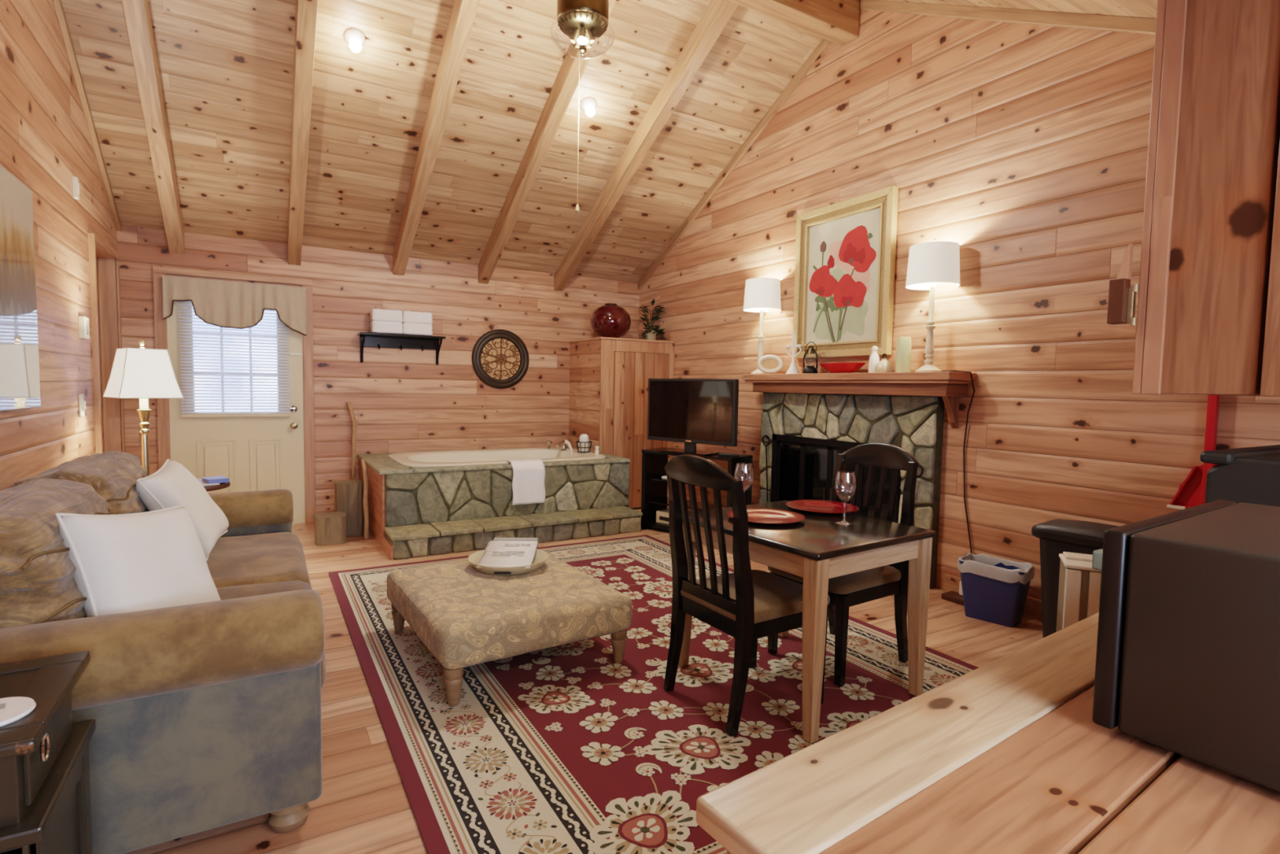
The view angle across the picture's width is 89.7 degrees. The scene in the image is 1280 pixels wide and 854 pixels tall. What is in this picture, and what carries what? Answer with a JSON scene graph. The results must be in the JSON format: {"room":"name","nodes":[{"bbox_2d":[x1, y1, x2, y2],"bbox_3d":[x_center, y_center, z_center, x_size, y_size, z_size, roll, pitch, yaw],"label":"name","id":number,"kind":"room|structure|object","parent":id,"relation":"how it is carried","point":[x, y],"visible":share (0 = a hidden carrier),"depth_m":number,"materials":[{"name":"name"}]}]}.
{"room":"cabin living room","nodes":[
{"label":"cabin living room","id":0,"kind":"room"},
{"bbox_2d":[0,0,122,490],"bbox_3d":[-1.938,-0.881,1.352,0.100,4.003,8.200,-1,4,-30],"label":"wall","id":1,"kind":"structure","parent":0,"point":[46,140],"depth_m":3.34,"materials":[{"name":"brown wood"}]},
{"bbox_2d":[0,164,40,411],"bbox_3d":[-2.492,-0.550,2.434,0.029,0.990,1.280,-1,4,-30],"label":"wall picture","id":2,"kind":"object","parent":1,"relation":"attached to","point":[20,380],"visible":1,"depth_m":2.75},
{"bbox_2d":[71,176,79,199],"bbox_3d":[-3.286,-1.392,3.751,0.026,0.120,0.045,-1,4,-30],"label":"sensor","id":3,"kind":"object","parent":1,"relation":"attached to","point":[75,184],"visible":1,"depth_m":3.73,"materials":[{"name":"beige plastic"}]},
{"bbox_2d":[78,394,85,416],"bbox_3d":[-3.298,-0.129,3.809,0.024,0.130,0.090,-1,4,-30],"label":"light switch","id":4,"kind":"object","parent":1,"relation":"attached to","point":[82,403],"visible":1,"depth_m":3.79,"materials":[{"name":"beige plastic"}]},
{"bbox_2d":[78,315,89,339],"bbox_3d":[-3.328,-0.593,3.857,0.036,0.130,0.120,-1,4,-30],"label":"thermostat","id":5,"kind":"object","parent":1,"relation":"attached to","point":[83,322],"visible":1,"depth_m":3.81,"materials":[{"name":"beige plastic"}]},
{"bbox_2d":[52,0,121,231],"bbox_3d":[-3.206,-2.201,3.592,0.030,1.613,2.900,-1,4,-30],"label":"trim","id":6,"kind":"structure","parent":1,"relation":"attached to","point":[59,9],"depth_m":3.97,"materials":[{"name":"brown wood"}]},
{"bbox_2d":[88,232,102,453],"bbox_3d":[-3.534,-0.152,4.117,0.130,2.150,0.030,-1,4,-30],"label":"trim","id":7,"kind":"structure","parent":1,"relation":"attached to","point":[91,237],"depth_m":4.11,"materials":[{"name":"brown wood"}]},
{"bbox_2d":[96,257,103,452],"bbox_3d":[-3.824,-0.168,4.456,0.055,2.130,0.880,-1,4,-30],"label":"door","id":8,"kind":"structure","parent":1,"relation":"in","point":[96,257],"depth_m":4.77,"materials":[{"name":"brown wood"}]},
{"bbox_2d":[97,257,125,452],"bbox_3d":[-3.999,-0.203,4.885,0.110,2.140,0.120,-1,4,-30],"label":"trim","id":9,"kind":"structure","parent":1,"relation":"attached to","point":[108,284],"depth_m":4.81,"materials":[{"name":"brown wood"}]},
{"bbox_2d":[728,0,859,45],"bbox_3d":[-0.473,-2.857,3.414,4.580,0.303,0.155,-1,4,-30],"label":"ceiling beam","id":10,"kind":"structure","parent":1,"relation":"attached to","point":[835,21],"depth_m":4.36,"materials":[{"name":"brown wood"}]},
{"bbox_2d":[116,225,639,511],"bbox_3d":[-2.206,-0.525,6.059,5.200,2.700,0.120,-1,4,-30],"label":"wall","id":11,"kind":"structure","parent":0,"point":[402,401],"depth_m":5.99,"materials":[{"name":"brown wood"}]},
{"bbox_2d":[120,0,184,253],"bbox_3d":[-2.901,-2.144,3.776,0.100,1.738,2.900,-1,4,-30],"label":"ceiling beam","id":12,"kind":"structure","parent":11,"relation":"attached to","point":[137,16],"depth_m":4.01,"materials":[{"name":"brown wood"}]},
{"bbox_2d":[152,266,312,285],"bbox_3d":[-3.305,-1.232,5.275,1.105,0.050,0.026,-1,4,-30],"label":"trim","id":13,"kind":"structure","parent":11,"relation":"attached to","point":[166,270],"depth_m":5.24,"materials":[{"name":"brown wood"}]},
{"bbox_2d":[152,272,315,523],"bbox_3d":[-3.324,-0.179,5.342,1.105,2.060,0.022,-1,4,-30],"label":"trim","id":14,"kind":"structure","parent":11,"relation":"attached to","point":[160,325],"depth_m":5.55,"materials":[{"name":"brown wood"}]},
{"bbox_2d":[166,301,305,524],"bbox_3d":[-3.321,-0.169,5.337,0.955,2.040,0.116,-1,4,-30],"label":"door","id":15,"kind":"structure","parent":11,"relation":"in","point":[254,453],"depth_m":5.39,"materials":[{"name":"white paint"}]},
{"bbox_2d":[161,275,306,335],"bbox_3d":[-3.272,-0.975,5.238,0.995,0.413,0.070,-1,4,-30],"label":"valance curtain","id":16,"kind":"object","parent":15,"relation":"attached to","point":[222,304],"visible":1,"depth_m":5.23,"materials":[{"name":"beige fabric"}]},
{"bbox_2d":[178,301,290,417],"bbox_3d":[-3.317,-0.584,5.292,0.770,1.005,0.054,-1,4,-30],"label":"window blind","id":17,"kind":"object","parent":15,"relation":"attached to","point":[270,414],"visible":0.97,"depth_m":5.29,"materials":[{"name":"white plastic"}]},
{"bbox_2d":[287,0,318,265],"bbox_3d":[-2.199,-2.158,4.189,0.100,1.738,2.900,-1,4,-30],"label":"ceiling beam","id":18,"kind":"structure","parent":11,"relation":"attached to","point":[306,11],"depth_m":4.26,"materials":[{"name":"brown wood"}]},
{"bbox_2d":[357,332,445,364],"bbox_3d":[-2.170,-0.711,5.879,0.735,0.255,0.197,-1,4,-30],"label":"wall shelf","id":19,"kind":"object","parent":11,"relation":"attached to","point":[366,339],"visible":1,"depth_m":5.90,"materials":[{"name":"black paint"}]},
{"bbox_2d":[369,308,403,333],"bbox_3d":[-2.281,-0.943,5.787,0.260,0.217,0.175,-1,4,-30],"label":"folded towel","id":20,"kind":"object","parent":19,"relation":"on","point":[382,321],"visible":0.95,"depth_m":5.71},
{"bbox_2d":[401,311,432,335],"bbox_3d":[-2.057,-0.947,5.919,0.260,0.217,0.175,-1,4,-30],"label":"folded towel","id":21,"kind":"object","parent":19,"relation":"on","point":[419,323],"visible":0.76,"depth_m":5.84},
{"bbox_2d":[392,0,479,275],"bbox_3d":[-1.470,-2.171,4.617,0.100,1.738,2.900,-1,4,-30],"label":"ceiling beam","id":22,"kind":"structure","parent":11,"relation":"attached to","point":[464,12],"depth_m":4.53,"materials":[{"name":"brown wood"}]},
{"bbox_2d":[471,328,528,388],"bbox_3d":[-1.389,-0.679,6.440,0.592,0.592,0.030,-1,4,-30],"label":"wall medallion","id":23,"kind":"object","parent":11,"relation":"attached to","point":[500,357],"visible":1,"depth_m":6.43,"materials":[{"name":"brown metal"}]},
{"bbox_2d":[478,0,616,284],"bbox_3d":[-0.790,-2.184,5.018,0.100,1.738,2.900,-1,4,-30],"label":"ceiling beam","id":24,"kind":"structure","parent":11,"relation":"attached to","point":[566,83],"depth_m":5.00,"materials":[{"name":"brown wood"}]},
{"bbox_2d":[553,0,738,291],"bbox_3d":[-0.104,-2.197,5.421,0.100,1.738,2.900,-1,4,-30],"label":"ceiling beam","id":25,"kind":"structure","parent":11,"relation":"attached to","point":[717,14],"depth_m":5.05,"materials":[{"name":"brown wood"}]},
{"bbox_2d":[122,506,1042,853],"bbox_3d":[-0.121,1.131,2.570,5.200,0.100,8.400,-1,4,-30],"label":"floor","id":26,"kind":"structure","parent":0,"point":[363,806],"depth_m":2.28,"materials":[{"name":"brown wood"}]},
{"bbox_2d":[0,650,95,853],"bbox_3d":[-1.301,0.823,1.113,0.500,0.654,0.400,-1,4,-30],"label":"end table","id":27,"kind":"object","parent":26,"relation":"on","point":[45,793],"visible":1,"depth_m":1.19,"materials":[{"name":"black paint"}]},
{"bbox_2d":[0,696,35,726],"bbox_3d":[-1.119,0.494,1.105,0.120,0.008,0.120,-1,4,-30],"label":"coaster","id":28,"kind":"object","parent":27,"relation":"on","point":[13,708],"visible":1,"depth_m":1.12,"materials":[{"name":"ceramic"}]},
{"bbox_2d":[102,339,184,474],"bbox_3d":[-3.021,0.207,3.933,0.322,1.475,0.322,4,4,37],"label":"floor lamp","id":29,"kind":"object","parent":26,"relation":"on","point":[143,374],"visible":0.67,"depth_m":3.84,"materials":[{"name":"fabric"}]},
{"bbox_2d":[0,450,325,853],"bbox_3d":[-1.807,0.604,2.373,1.053,0.919,2.157,-1,4,-30],"label":"sofa","id":30,"kind":"object","parent":26,"relation":"on","point":[207,715],"visible":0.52,"depth_m":1.62,"materials":[{"name":"brown fabric"}]},
{"bbox_2d":[0,478,108,627],"bbox_3d":[-1.728,0.445,1.814,0.415,0.521,0.890,-1,4,-30],"label":"cushion","id":31,"kind":"object","parent":30,"relation":"on","point":[38,588],"depth_m":1.58,"materials":[{"name":"brown fabric"}]},
{"bbox_2d":[12,450,149,514],"bbox_3d":[-2.194,0.388,2.600,0.418,0.531,1.011,-1,4,-30],"label":"cushion","id":32,"kind":"object","parent":30,"relation":"on","point":[113,475],"depth_m":2.43,"materials":[{"name":"brown fabric"}]},
{"bbox_2d":[55,504,220,617],"bbox_3d":[-1.409,0.427,1.846,0.231,0.430,0.459,1,4,6],"label":"throw pillow","id":33,"kind":"object","parent":30,"relation":"on","point":[127,562],"visible":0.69,"depth_m":1.75,"materials":[{"name":"white fabric"}]},
{"bbox_2d":[135,458,229,560],"bbox_3d":[-1.960,0.350,2.778,0.258,0.392,0.446,0,4,-22],"label":"throw pillow","id":34,"kind":"object","parent":30,"relation":"on","point":[172,485],"visible":0.81,"depth_m":2.68,"materials":[{"name":"white fabric"}]},
{"bbox_2d":[206,531,311,587],"bbox_3d":[-1.870,0.648,2.745,0.787,0.208,0.933,-1,4,-30],"label":"seat cushion","id":35,"kind":"object","parent":30,"relation":"on","point":[277,557],"depth_m":2.70,"materials":[{"name":"fabric"}]},
{"bbox_2d":[216,579,325,688],"bbox_3d":[-1.448,0.701,2.021,0.783,0.204,0.750,-1,4,-30],"label":"armrest","id":36,"kind":"object","parent":30,"relation":"on","point":[244,590],"depth_m":2.32,"materials":[{"name":"fabric"}]},
{"bbox_2d":[196,478,230,491],"bbox_3d":[-2.506,0.644,3.570,0.410,0.665,0.410,-1,4,-30],"label":"side table","id":37,"kind":"object","parent":26,"relation":"on","point":[224,485],"visible":0.08,"depth_m":3.52,"materials":[{"name":"brown wood"}]},
{"bbox_2d":[200,475,229,485],"bbox_3d":[-2.392,0.299,3.543,0.140,0.030,0.200,4,5,42],"label":"booklet","id":38,"kind":"object","parent":37,"relation":"on","point":[215,480],"visible":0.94,"depth_m":3.54,"materials":[{"name":"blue paper"}]},
{"bbox_2d":[314,511,346,546],"bbox_3d":[-2.392,0.784,4.975,0.219,0.215,0.212,-1,4,-30],"label":"stump","id":39,"kind":"object","parent":26,"relation":"on","point":[330,528],"visible":1,"depth_m":4.89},
{"bbox_2d":[334,479,364,536],"bbox_3d":[-2.377,0.659,5.260,0.213,0.430,0.219,-1,4,-30],"label":"stump","id":40,"kind":"object","parent":26,"relation":"on","point":[348,494],"visible":0.77,"depth_m":5.17,"materials":[{"name":"wood"}]},
{"bbox_2d":[345,401,356,479],"bbox_3d":[-2.569,0.306,5.750,0.126,1.068,0.062,3,4,33],"label":"stick","id":41,"kind":"object","parent":26,"relation":"on","point":[348,404],"visible":0.72,"depth_m":5.71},
{"bbox_2d":[360,458,368,538],"bbox_3d":[-2.197,0.573,5.152,0.048,0.629,0.173,-1,4,-30],"label":"stick","id":42,"kind":"object","parent":26,"relation":"on","point":[365,500],"visible":1,"depth_m":5.13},
{"bbox_2d":[356,446,642,559],"bbox_3d":[-1.240,0.574,5.677,2.123,0.597,1.613,-1,4,-30],"label":"tub surround","id":43,"kind":"object","parent":26,"relation":"on","point":[418,511],"visible":0.92,"depth_m":5.09,"materials":[{"name":"stone"}]},
{"bbox_2d":[387,447,605,467],"bbox_3d":[-1.278,0.437,5.844,1.810,0.370,1.090,-1,4,-30],"label":"bathtub","id":44,"kind":"object","parent":43,"relation":"in","point":[482,456],"visible":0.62,"depth_m":6.06,"materials":[{"name":"beige ceramic"}]},
{"bbox_2d":[546,440,573,455],"bbox_3d":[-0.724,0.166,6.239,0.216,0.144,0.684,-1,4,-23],"label":"tub faucet","id":45,"kind":"object","parent":44,"relation":"on","point":[563,443],"visible":1,"depth_m":6.33,"materials":[{"name":"silver metal"}]},
{"bbox_2d":[576,440,591,452],"bbox_3d":[-0.540,0.189,6.209,0.158,0.102,0.158,-1,4,-30],"label":"basket","id":46,"kind":"object","parent":44,"relation":"on","point":[582,447],"visible":0.91,"depth_m":6.16,"materials":[{"name":"metal"}]},
{"bbox_2d":[506,458,545,505],"bbox_3d":[-0.949,0.451,5.338,0.286,0.353,0.184,-1,4,-30],"label":"hand towel","id":47,"kind":"object","parent":43,"relation":"hanging from","point":[528,487],"visible":1,"depth_m":5.27,"materials":[{"name":"fabric"}]},
{"bbox_2d":[568,337,675,507],"bbox_3d":[-0.211,-0.040,6.767,0.855,1.715,0.743,-1,4,-30],"label":"closet","id":48,"kind":"object","parent":26,"relation":"on","point":[609,376],"visible":0.72,"depth_m":6.43,"materials":[{"name":"brown wood"}]},
{"bbox_2d":[590,302,631,337],"bbox_3d":[-0.297,-1.062,6.495,0.416,0.355,0.416,-1,4,-30],"label":"vase","id":49,"kind":"object","parent":48,"relation":"on","point":[610,319],"visible":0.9,"depth_m":6.35,"materials":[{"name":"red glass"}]},
{"bbox_2d":[635,298,666,340],"bbox_3d":[0.125,-1.065,6.760,0.359,0.523,0.358,1,4,4],"label":"potted plant","id":50,"kind":"object","parent":48,"relation":"on","point":[647,335],"visible":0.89,"depth_m":6.72,"materials":[{"name":"green plant"}]},
{"bbox_2d":[328,534,978,853],"bbox_3d":[-0.046,1.036,3.188,2.400,0.013,3.680,-1,4,-30],"label":"rug","id":51,"kind":"object","parent":26,"relation":"on","point":[569,748],"visible":0.44,"depth_m":2.40,"materials":[{"name":"fabric"}]},
{"bbox_2d":[386,554,631,706],"bbox_3d":[-0.642,0.869,3.022,0.854,0.320,0.984,-1,4,-33],"label":"ottoman","id":52,"kind":"object","parent":51,"relation":"on","point":[465,615],"visible":0.87,"depth_m":2.72,"materials":[{"name":"beige fabric"}]},
{"bbox_2d":[467,548,548,574],"bbox_3d":[-0.655,0.671,3.216,0.396,0.050,0.396,1,4,-3],"label":"serving tray","id":53,"kind":"object","parent":52,"relation":"on","point":[540,557],"visible":0.58,"depth_m":3.09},
{"bbox_2d":[475,540,537,568],"bbox_3d":[-0.655,0.633,3.211,0.255,0.056,0.322,1,4,-3],"label":"magazine","id":54,"kind":"object","parent":53,"relation":"on","point":[497,553],"visible":0.99,"depth_m":3.21,"materials":[{"name":"white paper"}]},
{"bbox_2d":[492,543,530,555],"bbox_3d":[-0.649,0.620,3.256,0.176,0.027,0.133,1,4,-3],"label":"print","id":55,"kind":"object","parent":54,"relation":"attached to","point":[498,549],"depth_m":3.26},
{"bbox_2d":[493,537,537,547],"bbox_3d":[-0.655,0.611,3.398,0.230,0.045,0.042,1,4,-3],"label":"booklet","id":56,"kind":"object","parent":53,"relation":"on","point":[495,538],"visible":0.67,"depth_m":3.38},
{"bbox_2d":[663,454,830,736],"bbox_3d":[0.404,0.588,2.533,0.554,0.982,0.434,-1,4,-32],"label":"dining chair","id":57,"kind":"object","parent":51,"relation":"on","point":[748,605],"visible":0.91,"depth_m":2.39,"materials":[{"name":"black paint"}]},
{"bbox_2d":[678,500,935,742],"bbox_3d":[0.661,0.733,2.717,0.710,0.676,0.800,-1,4,-34],"label":"dining table","id":58,"kind":"object","parent":51,"relation":"on","point":[817,548],"visible":0.73,"depth_m":2.44,"materials":[{"name":"brown wood"}]},
{"bbox_2d":[727,507,804,524],"bbox_3d":[0.532,0.382,2.726,0.324,0.018,0.324,-1,4,-30],"label":"charger plate","id":59,"kind":"object","parent":58,"relation":"on","point":[756,515],"visible":0.83,"depth_m":2.75,"materials":[{"name":"ceramic"}]},
{"bbox_2d":[786,499,858,513],"bbox_3d":[0.841,0.372,2.971,0.324,0.018,0.324,3,4,31],"label":"charger plate","id":60,"kind":"object","parent":58,"relation":"on","point":[820,506],"visible":1,"depth_m":3.00,"materials":[{"name":"ceramic"}]},
{"bbox_2d":[768,442,919,686],"bbox_3d":[0.930,0.572,2.950,0.554,0.982,0.434,-1,4,-34],"label":"dining chair","id":61,"kind":"object","parent":51,"relation":"on","point":[845,591],"visible":0.62,"depth_m":2.88,"materials":[{"name":"black paint"}]},
{"bbox_2d":[640,447,752,530],"bbox_3d":[0.463,0.562,5.444,0.900,0.700,0.340,4,5,39],"label":"tv stand","id":62,"kind":"object","parent":26,"relation":"on","point":[655,498],"visible":0.58,"depth_m":5.58,"materials":[{"name":"black paint"}]},
{"bbox_2d":[647,475,699,486],"bbox_3d":[0.474,0.465,5.449,0.820,0.014,0.290,4,5,39],"label":"shelf","id":63,"kind":"object","parent":62,"relation":"attached to","point":[650,477],"depth_m":5.60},
{"bbox_2d":[656,508,691,524],"bbox_3d":[0.346,0.782,5.572,0.340,0.100,0.244,4,5,39],"label":"cable box","id":64,"kind":"object","parent":62,"relation":"on","point":[662,516],"visible":0.26,"depth_m":5.55,"materials":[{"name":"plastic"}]},
{"bbox_2d":[647,496,726,511],"bbox_3d":[0.470,0.664,5.462,0.820,0.014,0.290,4,5,39],"label":"shelf","id":65,"kind":"object","parent":62,"relation":"attached to","point":[664,500],"depth_m":5.56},
{"bbox_2d":[647,377,738,455],"bbox_3d":[0.417,-0.091,5.323,0.870,0.614,0.240,4,5,39],"label":"television","id":66,"kind":"object","parent":62,"relation":"on","point":[689,411],"visible":0.95,"depth_m":5.27,"materials":[{"name":"black plastic"}]},
{"bbox_2d":[762,435,769,502],"bbox_3d":[1.040,0.501,5.274,0.033,0.866,0.173,0,4,-15],"label":"fireplace poker","id":67,"kind":"object","parent":26,"relation":"on","point":[764,435],"visible":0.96,"depth_m":5.27,"materials":[{"name":"metal"}]},
{"bbox_2d":[758,391,944,588],"bbox_3d":[1.440,0.366,4.720,0.099,1.222,1.616,-1,4,-30],"label":"fireplace","id":68,"kind":"object","parent":26,"relation":"on","point":[806,433],"visible":0.59,"depth_m":4.58,"materials":[{"name":"stone"}]},
{"bbox_2d":[742,371,976,428],"bbox_3d":[1.420,-0.209,4.580,0.259,0.340,1.860,-1,4,-30],"label":"mantel shelf","id":69,"kind":"object","parent":68,"relation":"attached to","point":[949,385],"visible":0.98,"depth_m":4.18,"materials":[{"name":"brown wood"}]},
{"bbox_2d":[742,274,781,373],"bbox_3d":[0.997,-0.839,5.279,0.304,0.815,0.304,-1,4,-30],"label":"table lamp","id":70,"kind":"object","parent":69,"relation":"on","point":[761,294],"visible":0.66,"depth_m":5.15,"materials":[{"name":"beige paint"}]},
{"bbox_2d":[756,354,782,373],"bbox_3d":[1.041,-0.503,5.155,0.204,0.150,0.050,2,4,10],"label":"oval frame","id":71,"kind":"object","parent":69,"relation":"on","point":[770,363],"visible":1,"depth_m":5.15,"materials":[{"name":"beige paint"}]},
{"bbox_2d":[761,359,778,368],"bbox_3d":[1.042,-0.503,5.155,0.160,0.107,0.013,2,4,12],"label":"picture","id":72,"kind":"object","parent":71,"relation":"attached to","point":[766,363],"depth_m":5.15},
{"bbox_2d":[785,330,802,373],"bbox_3d":[1.189,-0.577,4.981,0.110,0.336,0.145,1,4,1],"label":"candle holder","id":73,"kind":"object","parent":69,"relation":"on","point":[793,369],"visible":0.96,"depth_m":4.97,"materials":[{"name":"ceramic"}]},
{"bbox_2d":[802,342,817,373],"bbox_3d":[1.269,-0.515,4.788,0.110,0.238,0.110,2,4,15],"label":"lantern","id":74,"kind":"object","parent":69,"relation":"on","point":[810,359],"visible":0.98,"depth_m":4.76,"materials":[{"name":"metal"}]},
{"bbox_2d":[819,362,865,373],"bbox_3d":[1.426,-0.414,4.545,0.189,0.072,0.394,-1,4,-30],"label":"dish","id":75,"kind":"object","parent":69,"relation":"on","point":[833,367],"visible":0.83,"depth_m":4.46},
{"bbox_2d":[868,346,879,372],"bbox_3d":[1.562,-0.449,4.292,0.072,0.178,0.072,-1,4,-30],"label":"bottle","id":76,"kind":"object","parent":69,"relation":"on","point":[873,357],"visible":0.8,"depth_m":4.27,"materials":[{"name":"ceramic"}]},
{"bbox_2d":[875,352,893,372],"bbox_3d":[1.593,-0.419,4.201,0.110,0.130,0.110,-1,4,-30],"label":"glass jar","id":77,"kind":"object","parent":69,"relation":"on","point":[883,366],"visible":0.89,"depth_m":4.17,"materials":[{"name":"beige glass"}]},
{"bbox_2d":[895,336,911,372],"bbox_3d":[1.677,-0.463,4.096,0.090,0.235,0.090,-1,4,-30],"label":"pillar candle","id":78,"kind":"object","parent":69,"relation":"on","point":[903,357],"visible":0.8,"depth_m":4.06,"materials":[{"name":"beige wax"}]},
{"bbox_2d":[905,238,959,372],"bbox_3d":[1.786,-0.742,3.942,0.304,0.815,0.304,4,4,36],"label":"table lamp","id":79,"kind":"object","parent":69,"relation":"on","point":[929,264],"visible":0.97,"depth_m":3.83,"materials":[{"name":"fabric"}]},
{"bbox_2d":[941,369,974,555],"bbox_3d":[1.912,0.289,3.868,0.208,1.252,0.120,1,4,1],"label":"lamp cord","id":80,"kind":"object","parent":69,"relation":"hanging from","point":[970,372],"visible":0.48,"depth_m":3.88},
{"bbox_2d":[941,580,964,605],"bbox_3d":[1.900,0.978,3.832,0.110,0.120,0.160,-1,4,-30],"label":"power adapter","id":81,"kind":"object","parent":26,"relation":"on","point":[952,596],"visible":0.44,"depth_m":3.83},
{"bbox_2d":[696,612,1279,853],"bbox_3d":[0.818,0.794,1.005,1.580,0.800,0.420,-2,4,-35],"label":"breakfast bar","id":82,"kind":"object","parent":26,"relation":"on","point":[1008,754],"visible":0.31,"depth_m":0.72,"materials":[{"name":"brown wood"}]},
{"bbox_2d":[1092,499,1279,791],"bbox_3d":[0.897,0.274,0.834,0.476,0.270,0.357,-1,4,-34],"label":"microwave","id":83,"kind":"object","parent":82,"relation":"on","point":[1188,660],"visible":1,"depth_m":0.78,"materials":[{"name":"black paint"}]},
{"bbox_2d":[957,552,1035,627],"bbox_3d":[1.949,0.894,3.540,0.215,0.326,0.356,-2,5,-44],"label":"wastebasket","id":84,"kind":"object","parent":26,"relation":"on","point":[995,589],"visible":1,"depth_m":3.48,"materials":[{"name":"blue plastic"}]},
{"bbox_2d":[1031,519,1119,638],"bbox_3d":[2.195,0.776,3.119,0.290,0.622,0.480,-2,5,-38],"label":"trash can","id":85,"kind":"object","parent":26,"relation":"on","point":[1056,536],"visible":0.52,"depth_m":3.14,"materials":[{"name":"black plastic"}]},
{"bbox_2d":[1056,551,1101,631],"bbox_3d":[1.818,0.823,2.656,0.156,0.572,0.200,3,4,26],"label":"caddy","id":86,"kind":"object","parent":26,"relation":"on","point":[1079,584],"visible":0.42,"depth_m":2.58,"materials":[{"name":"white paint"}]},
{"bbox_2d":[61,0,1157,283],"bbox_3d":[0.089,-2.140,2.502,4.800,1.774,8.477,-1,4,-30],"label":"ceiling","id":87,"kind":"structure","parent":0,"point":[226,67],"depth_m":4.65,"materials":[{"name":"brown wood"}]},
{"bbox_2d":[343,28,364,53],"bbox_3d":[-1.773,-2.385,4.000,0.117,0.129,0.118,2,4,13],"label":"ceiling lamp","id":88,"kind":"object","parent":87,"relation":"attached to","point":[355,38],"visible":1,"depth_m":3.96,"materials":[{"name":"glass"}]},
{"bbox_2d":[550,0,614,213],"bbox_3d":[-0.320,-1.968,3.568,0.356,1.545,0.356,-1,4,-30],"label":"pendant light","id":89,"kind":"object","parent":87,"relation":"hanging from","point":[583,21],"visible":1,"depth_m":3.50,"materials":[{"name":"gold metal"}]},
{"bbox_2d":[570,29,579,43],"bbox_3d":[-0.359,-2.153,3.545,0.047,0.076,0.030,-1,4,-30],"label":"socket","id":90,"kind":"object","parent":89,"relation":"attached to","point":[575,35],"depth_m":3.54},
{"bbox_2d":[575,32,580,48],"bbox_3d":[-0.343,-2.156,3.592,0.028,0.076,0.048,-1,4,-30],"label":"socket","id":91,"kind":"object","parent":89,"relation":"attached to","point":[578,41],"depth_m":3.58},
{"bbox_2d":[585,32,591,48],"bbox_3d":[-0.291,-2.155,3.593,0.028,0.076,0.048,4,5,43],"label":"socket","id":92,"kind":"object","parent":89,"relation":"attached to","point":[588,46],"depth_m":3.58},
{"bbox_2d":[586,29,594,44],"bbox_3d":[-0.275,-2.151,3.541,0.048,0.076,0.028,2,4,12],"label":"socket","id":93,"kind":"object","parent":89,"relation":"attached to","point":[589,38],"depth_m":3.54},
{"bbox_2d":[580,97,596,116],"bbox_3d":[-0.389,-2.397,4.851,0.117,0.129,0.118,2,4,13],"label":"ceiling lamp","id":94,"kind":"object","parent":87,"relation":"attached to","point":[588,104],"visible":1,"depth_m":4.81,"materials":[{"name":"glass"}]},
{"bbox_2d":[638,15,1279,599],"bbox_3d":[2.112,-0.958,3.736,0.100,4.003,8.200,-1,4,-30],"label":"wall","id":95,"kind":"structure","parent":0,"point":[1023,147],"depth_m":3.73,"materials":[{"name":"brown wood"}]},
{"bbox_2d":[637,38,829,290],"bbox_3d":[0.732,-2.261,5.910,0.030,1.643,2.900,-1,4,-30],"label":"trim","id":96,"kind":"structure","parent":95,"relation":"attached to","point":[794,82],"depth_m":5.65,"materials":[{"name":"brown wood"}]},
{"bbox_2d":[791,185,898,359],"bbox_3d":[1.461,-1.069,4.684,0.053,1.115,0.895,-1,4,-30],"label":"painting","id":97,"kind":"object","parent":95,"relation":"attached to","point":[844,279],"visible":0.96,"depth_m":4.64,"materials":[{"name":"paper"}]},
{"bbox_2d":[799,0,920,81],"bbox_3d":[1.520,-2.844,4.564,0.018,0.363,1.347,-1,4,-30],"label":"trim","id":98,"kind":"structure","parent":95,"relation":"attached to","point":[873,25],"depth_m":4.48,"materials":[{"name":"brown wood"}]},
{"bbox_2d":[687,508,1042,621],"bbox_3d":[2.217,1.009,3.504,0.018,0.110,7.450,-1,4,-30],"label":"baseboard","id":99,"kind":"structure","parent":95,"relation":"attached to","point":[1033,606],"depth_m":3.59,"materials":[{"name":"brown wood"}]},
{"bbox_2d":[859,0,1155,35],"bbox_3d":[2.261,-2.092,3.317,0.030,1.617,2.870,-1,4,-30],"label":"trim","id":100,"kind":"structure","parent":95,"relation":"attached to","point":[1140,25],"depth_m":3.54,"materials":[{"name":"brown wood"}]},
{"bbox_2d":[1166,395,1219,509],"bbox_3d":[2.542,-0.030,2.841,0.067,0.823,0.297,-1,4,-30],"label":"dustpan","id":101,"kind":"object","parent":95,"relation":"hanging from","point":[1191,492],"visible":0.34,"depth_m":2.90,"materials":[{"name":"red plastic"}]},
{"bbox_2d":[1106,0,1279,395],"bbox_3d":[2.173,-0.774,2.232,1.315,1.335,0.360,-1,4,-30],"label":"upper cabinet","id":102,"kind":"object","parent":95,"relation":"attached to","point":[1214,134],"visible":1,"depth_m":1.89,"materials":[{"name":"brown wood"}]},
{"bbox_2d":[1260,141,1279,396],"bbox_3d":[2.358,-0.688,1.945,1.290,1.205,0.298,-1,4,-30],"label":"upper cabinet","id":103,"kind":"object","parent":95,"relation":"attached to","point":[1270,375],"visible":1,"depth_m":1.75,"materials":[{"name":"brown wood"}]},
{"bbox_2d":[1092,548,1102,570],"bbox_3d":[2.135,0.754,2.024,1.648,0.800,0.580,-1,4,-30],"label":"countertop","id":104,"kind":"structure","parent":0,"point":[1097,555],"depth_m":1.82,"materials":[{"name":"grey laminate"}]},
{"bbox_2d":[1200,444,1279,506],"bbox_3d":[2.031,0.214,1.920,0.780,0.285,0.335,-1,4,-30],"label":"toaster oven","id":105,"kind":"object","parent":104,"relation":"on","point":[1251,475],"visible":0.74,"depth_m":1.79,"materials":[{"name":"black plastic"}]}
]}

